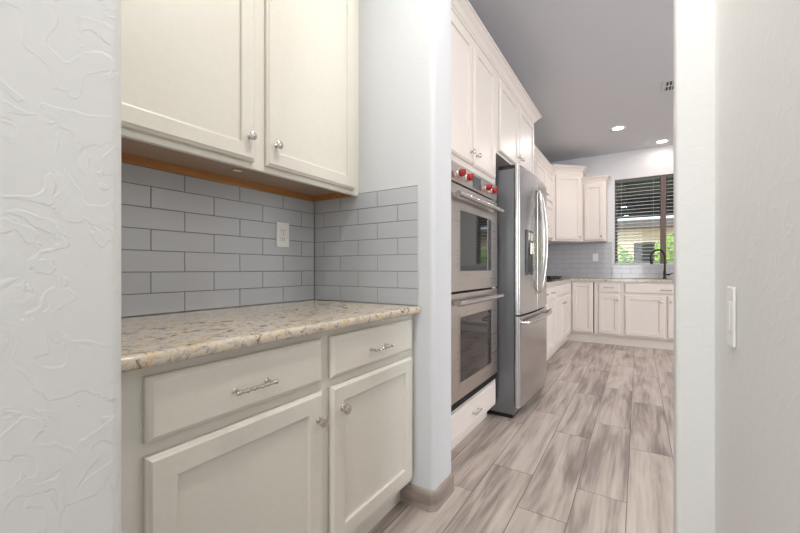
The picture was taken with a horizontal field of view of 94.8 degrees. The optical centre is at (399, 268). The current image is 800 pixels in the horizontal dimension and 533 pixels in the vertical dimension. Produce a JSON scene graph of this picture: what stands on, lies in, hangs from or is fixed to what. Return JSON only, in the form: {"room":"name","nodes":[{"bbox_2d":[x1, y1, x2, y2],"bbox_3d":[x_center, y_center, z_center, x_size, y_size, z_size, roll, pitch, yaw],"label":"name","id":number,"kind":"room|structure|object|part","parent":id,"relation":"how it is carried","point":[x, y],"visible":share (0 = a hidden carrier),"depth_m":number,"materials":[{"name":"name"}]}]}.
{"room":"butler's pantry","nodes":[
{"label":"butler's pantry","id":0,"kind":"room"},
{"bbox_2d":[0,0,120,532],"bbox_3d":[-1.722,-0.355,-0.509,0.866,2.800,3.274,0,0,33],"label":"wall","id":1,"kind":"structure","parent":0,"point":[60,60],"depth_m":0.56,"materials":[{"name":"white paint"}]},
{"bbox_2d":[122,299,313,317],"bbox_3d":[-0.827,-0.355,1.535,0.150,2.800,1.130,0,0,33],"label":"wall","id":2,"kind":"structure","parent":0,"point":[313,299],"depth_m":1.47,"materials":[{"name":"grey tile"}]},
{"bbox_2d":[121,162,313,317],"bbox_3d":[-0.762,-0.098,1.491,0.006,0.520,1.122,0,0,33],"label":"tile backsplash","id":3,"kind":"structure","parent":2,"relation":"attached to","point":[188,243],"depth_m":1.47,"materials":[{"name":"tile"}]},
{"bbox_2d":[276,222,288,247],"bbox_3d":[-0.566,-0.165,1.778,0.009,0.120,0.074,0,0,33],"label":"electrical outlet","id":4,"kind":"object","parent":3,"relation":"attached to","point":[282,229],"visible":1,"depth_m":1.77,"materials":[{"name":"white plastic"}]},
{"bbox_2d":[280,228,285,233],"bbox_3d":[-0.564,-0.184,1.777,0.002,0.027,0.032,0,0,33],"label":"receptacle","id":5,"kind":"object","parent":4,"relation":"attached to","point":[282,230],"depth_m":1.77,"materials":[{"name":"white plastic"}]},
{"bbox_2d":[280,236,285,241],"bbox_3d":[-0.564,-0.145,1.777,0.002,0.027,0.032,0,0,33],"label":"receptacle","id":6,"kind":"object","parent":4,"relation":"attached to","point":[282,238],"depth_m":1.77,"materials":[{"name":"white plastic"}]},
{"bbox_2d":[121,0,358,201],"bbox_3d":[-0.610,-0.930,1.396,0.364,1.150,1.126,0,0,33],"label":"upper cabinet","id":7,"kind":"object","parent":2,"relation":"attached to","point":[268,90],"visible":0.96,"depth_m":1.31,"materials":[{"name":"beige paint"}]},
{"bbox_3d":[-0.641,-0.881,1.103,0.019,1.008,0.467,0,0,33],"label":"door","id":8,"kind":"part","parent":7,"relation":"part of","materials":[{"name":"beige paint"}]},
{"bbox_3d":[-0.633,-0.390,1.421,0.271,0.005,1.110,0,0,33],"label":"panel","id":9,"kind":"part","parent":7,"relation":"part of","materials":[{"name":"white wood"}]},
{"bbox_3d":[-0.635,-0.374,1.421,0.276,0.036,1.109,0,0,33],"label":"hanging rail","id":10,"kind":"part","parent":7,"relation":"part of","materials":[{"name":"brown wood"}]},
{"bbox_2d":[231,168,243,171],"bbox_3d":[-0.633,-0.384,1.433,0.044,0.005,0.044,0,0,33],"label":"puck light","id":11,"kind":"object","parent":7,"relation":"attached to","point":[232,169],"visible":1,"depth_m":1.43,"materials":[{"name":"white plastic"}]},
{"bbox_3d":[-0.509,-0.457,1.265,0.028,0.030,0.030,0,0,33],"label":"knob","id":12,"kind":"part","parent":7,"relation":"part of","materials":[{"name":"silver metal"}]},
{"bbox_3d":[-0.448,-0.457,1.359,0.028,0.030,0.030,0,0,33],"label":"knob","id":13,"kind":"part","parent":7,"relation":"part of","materials":[{"name":"silver metal"}]},
{"bbox_3d":[-0.353,-0.881,1.549,0.019,1.008,0.497,0,0,33],"label":"door","id":14,"kind":"part","parent":7,"relation":"part of","materials":[{"name":"beige paint"}]},
{"bbox_2d":[368,340,673,532],"bbox_3d":[2.005,1.095,0.799,5.900,0.100,9.720,0,0,33],"label":"floor","id":15,"kind":"structure","parent":0,"point":[592,450],"depth_m":2.01,"materials":[{"name":"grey tile"}]},
{"bbox_2d":[121,314,412,532],"bbox_3d":[-0.476,0.619,1.309,0.654,0.852,1.126,0,0,33],"label":"base cabinet","id":16,"kind":"object","parent":15,"relation":"on","point":[313,433],"visible":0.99,"depth_m":0.99,"materials":[{"name":"beige paint"}]},
{"bbox_3d":[-0.377,0.284,0.941,0.019,0.134,0.489,0,0,33],"label":"drawer","id":17,"kind":"part","parent":16,"relation":"part of","materials":[{"name":"beige paint"}]},
{"bbox_3d":[-0.377,0.641,0.941,0.019,0.524,0.489,0,0,33],"label":"door","id":18,"kind":"part","parent":16,"relation":"part of","materials":[{"name":"beige paint"}]},
{"bbox_3d":[-0.360,0.293,0.918,0.034,0.015,0.116,0,0,33],"label":"handle","id":19,"kind":"part","parent":16,"relation":"part of","materials":[{"name":"silver metal"}]},
{"bbox_2d":[121,300,419,372],"bbox_3d":[-0.487,0.178,1.312,0.648,0.030,1.119,0,0,33],"label":"countertop","id":20,"kind":"structure","parent":16,"relation":"on","point":[147,341],"depth_m":1.08,"materials":[{"name":"beige stone"}]},
{"bbox_3d":[-0.236,0.460,1.112,0.032,0.034,0.034,0,0,33],"label":"knob","id":21,"kind":"part","parent":16,"relation":"part of","materials":[{"name":"silver metal"}]},
{"bbox_3d":[-0.176,0.458,1.204,0.032,0.034,0.034,0,0,33],"label":"knob","id":22,"kind":"part","parent":16,"relation":"part of","materials":[{"name":"silver metal"}]},
{"bbox_3d":[-0.087,0.284,1.389,0.019,0.134,0.499,0,0,33],"label":"drawer","id":23,"kind":"part","parent":16,"relation":"part of","materials":[{"name":"beige paint"}]},
{"bbox_3d":[-0.087,0.641,1.389,0.019,0.524,0.499,0,0,33],"label":"door","id":24,"kind":"part","parent":16,"relation":"part of","materials":[{"name":"beige paint"}]},
{"bbox_3d":[-0.067,0.293,1.371,0.034,0.015,0.116,0,0,33],"label":"handle","id":25,"kind":"part","parent":16,"relation":"part of","materials":[{"name":"silver metal"}]},
{"bbox_2d":[314,0,450,490],"bbox_3d":[-0.167,-0.355,1.897,0.866,2.800,0.195,0,0,33],"label":"wall pier","id":26,"kind":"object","parent":15,"relation":"on","point":[405,45],"visible":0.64,"depth_m":1.64,"materials":[{"name":"white paint"}]},
{"bbox_2d":[315,184,418,305],"bbox_3d":[-0.185,-0.104,1.788,0.638,0.533,0.007,0,0,33],"label":"tile backsplash","id":27,"kind":"structure","parent":26,"relation":"attached to","point":[367,244],"depth_m":1.76,"materials":[{"name":"tile"}]},
{"bbox_3d":[-0.061,-0.104,1.708,0.342,0.533,0.007,0,0,33],"label":"edge trim","id":28,"kind":"part","parent":27,"relation":"part of","materials":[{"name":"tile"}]},
{"bbox_2d":[400,470,453,512],"bbox_3d":[0.127,1.001,1.707,0.189,0.088,0.217,0,0,33],"label":"baseboard","id":29,"kind":"object","parent":26,"relation":"attached to","point":[429,501],"visible":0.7,"depth_m":1.62,"materials":[{"name":"brown wood"}]},
{"bbox_2d":[451,0,503,449],"bbox_3d":[0.188,-0.212,2.346,0.672,2.515,0.916,0,0,33],"label":"tall cabinet","id":30,"kind":"object","parent":15,"relation":"on","point":[475,56],"visible":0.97,"depth_m":2.18,"materials":[{"name":"paint"}]},
{"bbox_3d":[0.318,-0.990,2.020,0.019,0.740,0.394,0,0,33],"label":"door","id":31,"kind":"part","parent":30,"relation":"part of","materials":[{"name":"paint"}]},
{"bbox_3d":[0.433,0.845,2.197,0.019,0.144,0.810,0,0,33],"label":"drawer","id":32,"kind":"part","parent":30,"relation":"part of","materials":[{"name":"paint"}]},
{"bbox_2d":[451,160,503,411],"bbox_3d":[0.244,0.088,2.318,0.617,1.304,0.758,0,0,33],"label":"double oven","id":33,"kind":"object","parent":30,"relation":"in","point":[474,209],"visible":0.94,"depth_m":2.10,"materials":[{"name":"silver metal"}]},
{"bbox_3d":[0.333,-0.510,1.946,0.032,0.039,0.039,0,0,33],"label":"knob","id":34,"kind":"part","parent":33,"relation":"part of","materials":[{"name":"red plastic"}]},
{"bbox_3d":[0.394,-0.510,2.041,0.032,0.039,0.039,0,0,33],"label":"knob","id":35,"kind":"part","parent":33,"relation":"part of","materials":[{"name":"red plastic"}]},
{"bbox_2d":[451,287,490,292],"bbox_3d":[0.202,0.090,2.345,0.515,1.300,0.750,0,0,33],"label":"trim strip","id":36,"kind":"object","parent":33,"relation":"in","point":[490,287],"depth_m":2.22,"materials":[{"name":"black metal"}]},
{"bbox_3d":[0.440,0.415,2.191,0.037,0.570,0.758,0,0,33],"label":"door","id":37,"kind":"part","parent":33,"relation":"part of","materials":[{"name":"metal"}]},
{"bbox_3d":[0.440,-0.165,2.191,0.037,0.569,0.758,0,0,33],"label":"door","id":38,"kind":"part","parent":33,"relation":"part of","materials":[{"name":"metal"}]},
{"bbox_3d":[0.438,-0.512,2.192,0.034,0.104,0.758,0,0,33],"label":"control panel","id":39,"kind":"part","parent":33,"relation":"part of","materials":[{"name":"metal"}]},
{"bbox_3d":[0.457,0.435,2.180,0.003,0.374,0.522,0,0,33],"label":"glass trim","id":40,"kind":"part","parent":33,"relation":"part of","materials":[{"name":"metal"}]},
{"bbox_3d":[0.457,0.435,2.181,0.002,0.350,0.498,0,0,33],"label":"glass","id":41,"kind":"part","parent":33,"relation":"part of","materials":[{"name":"black glass"}]},
{"bbox_3d":[0.457,-0.153,2.180,0.003,0.351,0.522,0,0,33],"label":"glass trim","id":42,"kind":"part","parent":33,"relation":"part of","materials":[{"name":"metal"}]},
{"bbox_3d":[0.457,-0.153,2.181,0.002,0.327,0.498,0,0,33],"label":"glass","id":43,"kind":"part","parent":33,"relation":"part of","materials":[{"name":"black glass"}]},
{"bbox_3d":[0.475,0.177,2.159,0.057,0.031,0.702,0,0,33],"label":"handle","id":44,"kind":"part","parent":33,"relation":"part of","materials":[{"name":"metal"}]},
{"bbox_3d":[0.475,-0.385,2.159,0.057,0.031,0.702,0,0,33],"label":"handle","id":45,"kind":"part","parent":33,"relation":"part of","materials":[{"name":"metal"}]},
{"bbox_3d":[0.559,-0.510,2.297,0.032,0.039,0.039,0,0,33],"label":"knob","id":46,"kind":"part","parent":33,"relation":"part of","materials":[{"name":"red plastic"}]},
{"bbox_3d":[0.620,-0.510,2.392,0.032,0.039,0.039,0,0,33],"label":"knob","id":47,"kind":"part","parent":33,"relation":"part of","materials":[{"name":"red plastic"}]},
{"bbox_3d":[0.445,-1.433,2.180,0.060,0.075,0.916,0,0,33],"label":"crown moulding","id":48,"kind":"part","parent":30,"relation":"part of","materials":[{"name":"paint"}]},
{"bbox_3d":[0.466,0.850,2.199,0.034,0.015,0.116,0,0,33],"label":"handle","id":49,"kind":"part","parent":30,"relation":"part of","materials":[{"name":"silver metal"}]},
{"bbox_3d":[0.547,-0.990,2.374,0.019,0.740,0.393,0,0,33],"label":"door","id":50,"kind":"part","parent":30,"relation":"part of","materials":[{"name":"paint"}]},
{"bbox_2d":[487,164,551,417],"bbox_3d":[0.808,0.158,3.074,0.789,1.775,0.901,0,0,33],"label":"refrigerator","id":51,"kind":"object","parent":15,"relation":"on","point":[522,229],"visible":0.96,"depth_m":2.60,"materials":[{"name":"silver metal"}]},
{"bbox_3d":[0.939,-0.201,2.720,0.052,1.036,0.448,0,0,33],"label":"door","id":52,"kind":"part","parent":51,"relation":"part of","materials":[{"name":"metal"}]},
{"bbox_3d":[1.062,0.646,2.910,0.052,0.633,0.901,0,0,33],"label":"freezer drawer","id":53,"kind":"part","parent":51,"relation":"part of","materials":[{"name":"metal"}]},
{"bbox_3d":[0.966,-0.185,2.695,0.019,0.160,0.120,0,0,33],"label":"dispenser spout","id":54,"kind":"part","parent":51,"relation":"part of","materials":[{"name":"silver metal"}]},
{"bbox_3d":[1.099,0.373,2.886,0.074,0.027,0.831,0,0,33],"label":"handle","id":55,"kind":"part","parent":51,"relation":"part of","materials":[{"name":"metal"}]},
{"bbox_3d":[1.088,-0.217,2.846,0.034,0.825,0.083,0,0,-27],"label":"handle","id":56,"kind":"part","parent":51,"relation":"part of","materials":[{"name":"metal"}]},
{"bbox_3d":[1.185,-0.201,3.100,0.052,1.036,0.448,0,0,33],"label":"door","id":57,"kind":"part","parent":51,"relation":"part of","materials":[{"name":"metal"}]},
{"bbox_3d":[1.131,-0.217,2.913,0.083,0.825,0.034,0,0,3],"label":"handle","id":58,"kind":"part","parent":51,"relation":"part of","materials":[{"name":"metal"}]},
{"bbox_2d":[545,285,555,359],"bbox_3d":[1.284,0.608,4.018,0.697,0.874,0.818,0,0,33],"label":"base cabinet","id":59,"kind":"object","parent":15,"relation":"on","point":[551,292],"visible":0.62,"depth_m":4.01,"materials":[{"name":"paint"}]},
{"bbox_3d":[1.434,0.620,3.690,0.019,0.540,0.370,0,0,33],"label":"door","id":60,"kind":"part","parent":59,"relation":"part of","materials":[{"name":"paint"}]},
{"bbox_3d":[1.646,0.259,4.017,0.019,0.132,0.370,0,0,33],"label":"drawer","id":61,"kind":"part","parent":59,"relation":"part of","materials":[{"name":"paint"}]},
{"bbox_3d":[1.646,0.620,4.017,0.019,0.540,0.370,0,0,33],"label":"door","id":62,"kind":"part","parent":59,"relation":"part of","materials":[{"name":"paint"}]},
{"bbox_2d":[548,282,569,358],"bbox_3d":[1.813,0.608,4.842,0.690,0.874,1.139,0,0,33],"label":"base cabinet","id":63,"kind":"object","parent":15,"relation":"on","point":[562,296],"visible":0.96,"depth_m":4.58,"materials":[{"name":"paint"}]},
{"bbox_3d":[1.906,0.620,4.419,0.019,0.540,0.470,0,0,33],"label":"door","id":64,"kind":"part","parent":63,"relation":"part of","materials":[{"name":"paint"}]},
{"bbox_3d":[2.055,0.540,4.686,0.018,0.739,1.139,0,0,33],"label":"frame","id":65,"kind":"part","parent":63,"relation":"part of","materials":[{"name":"paint"}]},
{"bbox_3d":[2.072,0.259,4.676,0.019,0.132,1.080,0,0,33],"label":"drawer","id":66,"kind":"part","parent":63,"relation":"part of","materials":[{"name":"paint"}]},
{"bbox_3d":[2.213,0.620,4.894,0.019,0.540,0.560,0,0,33],"label":"door","id":67,"kind":"part","parent":63,"relation":"part of","materials":[{"name":"paint"}]},
{"bbox_2d":[564,281,594,342],"bbox_3d":[2.454,0.608,5.599,0.944,0.874,0.830,0,0,33],"label":"base cabinet","id":68,"kind":"object","parent":15,"relation":"on","point":[582,293],"visible":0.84,"depth_m":5.24,"materials":[{"name":"paint"}]},
{"bbox_3d":[2.594,0.540,5.229,0.268,0.706,0.019,0,0,33],"label":"door","id":69,"kind":"part","parent":68,"relation":"part of","materials":[{"name":"paint"}]},
{"bbox_3d":[2.607,0.540,5.244,0.302,0.739,0.018,0,0,33],"label":"frame","id":70,"kind":"part","parent":68,"relation":"part of","materials":[{"name":"paint"}]},
{"bbox_2d":[547,278,673,285],"bbox_3d":[2.746,0.155,4.241,2.896,0.030,2.780,0,0,33],"label":"countertop","id":71,"kind":"structure","parent":68,"relation":"on","point":[563,280],"depth_m":4.94,"materials":[{"name":"beige stone"}]},
{"bbox_2d":[547,276,562,280],"bbox_3d":[1.825,0.118,4.857,0.490,0.042,0.800,0,0,33],"label":"cooktop","id":72,"kind":"object","parent":71,"relation":"in","point":[549,278],"visible":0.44,"depth_m":4.75,"materials":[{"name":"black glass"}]},
{"bbox_2d":[650,249,672,278],"bbox_3d":[3.657,-0.069,5.147,0.312,0.416,0.100,0,0,13],"label":"faucet","id":73,"kind":"object","parent":71,"relation":"on","point":[653,251],"visible":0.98,"depth_m":5.14,"materials":[{"name":"brown metal"}]},
{"bbox_3d":[3.610,-0.118,5.152,0.226,0.317,0.025,0,0,-3],"label":"spout","id":74,"kind":"part","parent":73,"relation":"part of","materials":[{"name":"brown metal"}]},
{"bbox_2d":[595,281,622,344],"bbox_3d":[3.027,0.608,5.310,0.332,0.874,0.694,0,0,33],"label":"base cabinet","id":75,"kind":"object","parent":15,"relation":"on","point":[608,294],"visible":0.99,"depth_m":5.06,"materials":[{"name":"paint"}]},
{"bbox_3d":[2.868,0.258,5.052,0.255,0.130,0.019,0,0,33],"label":"drawer","id":76,"kind":"part","parent":75,"relation":"part of","materials":[{"name":"paint"}]},
{"bbox_3d":[2.868,0.620,5.052,0.255,0.540,0.019,0,0,33],"label":"door","id":77,"kind":"part","parent":75,"relation":"part of","materials":[{"name":"paint"}]},
{"bbox_2d":[623,282,673,349],"bbox_3d":[3.568,0.608,4.960,0.956,0.874,0.694,0,0,33],"label":"base cabinet","id":78,"kind":"object","parent":15,"relation":"on","point":[648,307],"visible":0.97,"depth_m":4.81,"materials":[{"name":"paint"}]},
{"bbox_3d":[3.207,0.620,4.833,0.438,0.540,0.019,0,0,33],"label":"door","id":79,"kind":"part","parent":78,"relation":"part of","materials":[{"name":"paint"}]},
{"bbox_3d":[3.403,0.258,4.706,0.905,0.130,0.019,0,0,33],"label":"drawer","id":80,"kind":"part","parent":78,"relation":"part of","materials":[{"name":"paint"}]},
{"bbox_3d":[3.600,0.620,4.579,0.437,0.540,0.019,0,0,33],"label":"door","id":81,"kind":"part","parent":78,"relation":"part of","materials":[{"name":"paint"}]},
{"bbox_2d":[468,0,673,162],"bbox_3d":[2.005,-1.815,0.799,5.900,0.120,9.720,0,0,33],"label":"ceiling","id":82,"kind":"structure","parent":0,"point":[589,68],"depth_m":3.19,"materials":[{"name":"paint"}]},
{"bbox_2d":[610,125,625,130],"bbox_3d":[2.714,-1.752,4.581,0.170,0.006,0.170,0,0,33],"label":"recessed light","id":83,"kind":"object","parent":82,"relation":"in","point":[616,128],"visible":1,"depth_m":4.58,"materials":[{"name":"white plastic"}]},
{"bbox_2d":[655,139,668,143],"bbox_3d":[3.600,-1.752,5.055,0.170,0.006,0.170,0,0,33],"label":"recessed light","id":84,"kind":"object","parent":82,"relation":"in","point":[662,140],"visible":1,"depth_m":5.05,"materials":[{"name":"white plastic"}]},
{"bbox_2d":[661,79,673,92],"bbox_3d":[2.660,-1.751,3.460,0.320,0.008,0.260,0,0,33],"label":"ceiling vent","id":85,"kind":"object","parent":82,"relation":"in","point":[668,85],"visible":0.38,"depth_m":3.52,"materials":[{"name":"white metal"}]},
{"bbox_2d":[550,145,673,278],"bbox_3d":[4.555,-0.355,4.837,5.603,2.800,0.170,0,0,33],"label":"wall","id":86,"kind":"structure","parent":0,"point":[655,161],"depth_m":5.52,"materials":[{"name":"white paint"}]},
{"bbox_2d":[548,164,588,243],"bbox_3d":[2.419,-0.968,5.664,0.800,1.115,0.745,0,0,33],"label":"upper cabinet","id":87,"kind":"object","parent":86,"relation":"attached to","point":[567,205],"visible":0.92,"depth_m":5.45,"materials":[{"name":"paint"}]},
{"bbox_3d":[2.483,-0.930,5.456,0.504,1.040,0.003,0,0,-12],"label":"frame","id":88,"kind":"part","parent":87,"relation":"part of","materials":[{"name":"white wood"}]},
{"bbox_3d":[2.490,-0.910,5.446,0.426,0.960,0.019,0,0,-12],"label":"door","id":89,"kind":"part","parent":87,"relation":"part of","materials":[{"name":"paint"}]},
{"bbox_3d":[2.441,-1.488,5.560,1.092,0.075,0.329,0,0,-12],"label":"crown moulding","id":90,"kind":"part","parent":87,"relation":"part of","materials":[{"name":"paint"}]},
{"bbox_2d":[582,174,610,242],"bbox_3d":[2.962,-0.885,5.538,0.358,0.950,0.367,0,0,33],"label":"upper cabinet","id":91,"kind":"object","parent":86,"relation":"attached to","point":[595,188],"visible":1,"depth_m":5.43,"materials":[{"name":"paint"}]},
{"bbox_3d":[2.863,-0.840,5.430,0.268,0.830,0.019,0,0,33],"label":"door","id":92,"kind":"part","parent":91,"relation":"part of","materials":[{"name":"paint"}]},
{"bbox_3d":[2.962,-1.325,5.537,0.357,0.070,0.367,0,0,33],"label":"crown moulding","id":93,"kind":"part","parent":91,"relation":"part of","materials":[{"name":"paint"}]},
{"bbox_2d":[547,242,673,278],"bbox_3d":[3.524,-0.135,5.398,2.946,0.548,0.006,0,0,33],"label":"tile backsplash","id":94,"kind":"structure","parent":86,"relation":"attached to","point":[573,260],"depth_m":5.74,"materials":[{"name":"tile"}]},
{"bbox_2d":[593,253,597,260],"bbox_3d":[3.030,-0.180,5.707,0.074,0.120,0.009,0,0,33],"label":"electrical outlet","id":95,"kind":"object","parent":94,"relation":"attached to","point":[595,256],"visible":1,"depth_m":5.70,"materials":[{"name":"white plastic"}]},
{"bbox_2d":[615,175,673,264],"bbox_3d":[3.798,-0.705,5.317,1.195,1.282,0.146,0,0,33],"label":"window","id":96,"kind":"structure","parent":86,"relation":"in","point":[663,178],"depth_m":5.28,"materials":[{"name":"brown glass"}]},
{"bbox_2d":[615,175,659,263],"bbox_3d":[3.511,-0.711,5.451,0.556,1.266,0.047,0,0,33],"label":"blind","id":97,"kind":"object","parent":96,"relation":"attached to","point":[651,177],"visible":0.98,"depth_m":5.44,"materials":[{"name":"white plastic"}]},
{"bbox_3d":[3.512,-0.085,5.452,0.556,0.014,0.036,0,0,33],"label":"rail","id":98,"kind":"part","parent":97,"relation":"part of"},
{"bbox_3d":[3.784,-0.069,5.295,1.195,0.012,0.095,0,0,33],"label":"sill","id":99,"kind":"part","parent":96,"relation":"part of","materials":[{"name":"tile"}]},
{"bbox_2d":[667,174,673,263],"bbox_3d":[4.040,-0.711,5.108,0.549,1.266,0.047,0,0,33],"label":"blind","id":100,"kind":"object","parent":96,"relation":"attached to","point":[668,175],"visible":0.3,"depth_m":5.22,"materials":[{"name":"white plastic"}]},
{"bbox_2d":[674,0,799,532],"bbox_3d":[-0.023,-0.355,-0.843,0.688,2.800,4.560,0,0,33],"label":"wall","id":101,"kind":"structure","parent":0,"point":[737,62],"depth_m":0.79,"materials":[{"name":"white paint"}]},
{"bbox_2d":[727,286,735,347],"bbox_3d":[0.759,0.108,0.845,0.009,0.134,0.072,0,0,33],"label":"light switch","id":102,"kind":"object","parent":101,"relation":"attached to","point":[731,291],"visible":1,"depth_m":0.83,"materials":[{"name":"white plastic"}]},
{"label":"outside","id":103,"kind":"structure","parent":0,"visible":0},
{"bbox_3d":[23.477,1.235,27.094,70.000,0.260,48.999,0,0,33],"label":"ground","id":104,"kind":"structure","parent":103,"visible":0},
{"bbox_2d":[618,245,633,262],"bbox_3d":[6.305,0.135,11.156,1.701,1.946,1.422,0,0,33],"label":"bush","id":105,"kind":"object","parent":104,"relation":"on","point":[620,254],"visible":0.06,"depth_m":10.74,"materials":[{"name":"green plant"}]},
{"bbox_2d":[618,218,673,257],"bbox_3d":[16.588,-0.870,23.808,31.000,3.950,7.200,0,0,33],"label":"house","id":106,"kind":"structure","parent":104,"relation":"on","point":[670,220],"depth_m":21.59,"materials":[{"name":"beige paint"}]},
{"bbox_2d":[655,234,673,262],"bbox_3d":[7.864,0.034,10.411,1.761,2.147,1.396,0,0,33],"label":"bush","id":107,"kind":"object","parent":104,"relation":"on","point":[668,242],"visible":0.06,"depth_m":10.26,"materials":[{"name":"green plant"}]},
{"bbox_3d":[0.903,-0.355,4.210,0.150,2.800,4.850,0,0,33],"label":"wall","id":108,"kind":"structure","parent":0,"visible":0},
{"bbox_2d":[495,58,541,173],"bbox_3d":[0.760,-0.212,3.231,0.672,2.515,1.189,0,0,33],"label":"upper cabinet","id":109,"kind":"object","parent":108,"relation":"attached to","point":[516,113],"visible":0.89,"depth_m":2.90,"materials":[{"name":"paint"}]},
{"bbox_3d":[0.842,-1.100,2.829,0.019,0.520,0.485,0,0,33],"label":"door","id":110,"kind":"part","parent":109,"relation":"part of","materials":[{"name":"paint"}]},
{"bbox_3d":[0.968,-1.107,3.060,0.018,0.575,1.129,0,0,33],"label":"frame","id":111,"kind":"part","parent":109,"relation":"part of","materials":[{"name":"paint"}]},
{"bbox_3d":[0.760,-1.433,3.231,0.672,0.075,1.189,0,0,33],"label":"crown moulding","id":112,"kind":"part","parent":109,"relation":"part of","materials":[{"name":"paint"}]},
{"bbox_3d":[1.124,-1.100,3.266,0.019,0.520,0.495,0,0,33],"label":"door","id":113,"kind":"part","parent":109,"relation":"part of","materials":[{"name":"paint"}]},
{"bbox_2d":[534,144,539,175],"bbox_3d":[1.242,-0.925,4.176,0.440,1.030,1.038,0,0,33],"label":"upper cabinet","id":114,"kind":"object","parent":108,"relation":"attached to","point":[536,150],"visible":0.02,"depth_m":4.45,"materials":[{"name":"paint"}]},
{"bbox_3d":[1.528,-1.150,4.295,0.019,0.390,0.487,0,0,33],"label":"door","id":115,"kind":"part","parent":114,"relation":"part of","materials":[{"name":"paint"}]},
{"bbox_3d":[1.404,-1.403,4.072,0.055,0.075,1.038,0,0,33],"label":"crown moulding","id":116,"kind":"part","parent":114,"relation":"part of","materials":[{"name":"paint"}]},
{"bbox_2d":[535,152,555,240],"bbox_3d":[1.808,-0.925,5.051,0.440,1.030,1.044,0,0,33],"label":"upper cabinet","id":117,"kind":"object","parent":108,"relation":"attached to","point":[544,169],"visible":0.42,"depth_m":5.09,"materials":[{"name":"paint"}]},
{"bbox_3d":[1.815,-1.150,4.740,0.019,0.390,0.490,0,0,33],"label":"door","id":118,"kind":"part","parent":117,"relation":"part of","materials":[{"name":"paint"}]},
{"bbox_3d":[1.969,-1.403,4.946,0.055,0.075,1.044,0,0,33],"label":"crown moulding","id":119,"kind":"part","parent":117,"relation":"part of","materials":[{"name":"paint"}]},
{"bbox_3d":[2.095,-1.150,5.171,0.019,0.390,0.490,0,0,33],"label":"door","id":120,"kind":"part","parent":117,"relation":"part of","materials":[{"name":"paint"}]},
{"bbox_3d":[2.095,-0.670,5.171,0.019,0.480,0.490,0,0,33],"label":"door","id":121,"kind":"part","parent":117,"relation":"part of","materials":[{"name":"paint"}]},
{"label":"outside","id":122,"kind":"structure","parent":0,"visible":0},
{"bbox_3d":[7.306,1.220,5.773,34.000,0.250,4.370,0,0,33],"label":"floor","id":123,"kind":"structure","parent":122,"visible":0},
{"bbox_2d":[634,242,654,262],"bbox_3d":[4.903,0.284,7.398,0.340,1.620,0.451,0,0,33],"label":"air conditioner","id":124,"kind":"object","parent":123,"relation":"on","point":[640,244],"visible":0.13,"depth_m":7.24,"materials":[{"name":"silver metal"}]},
{"bbox_2d":[618,178,673,218],"bbox_3d":[5.510,-0.360,6.678,12.000,2.910,3.800,0,0,33],"label":"patio cover","id":125,"kind":"object","parent":123,"relation":"on","point":[668,180],"visible":0.06,"depth_m":8.38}
]}

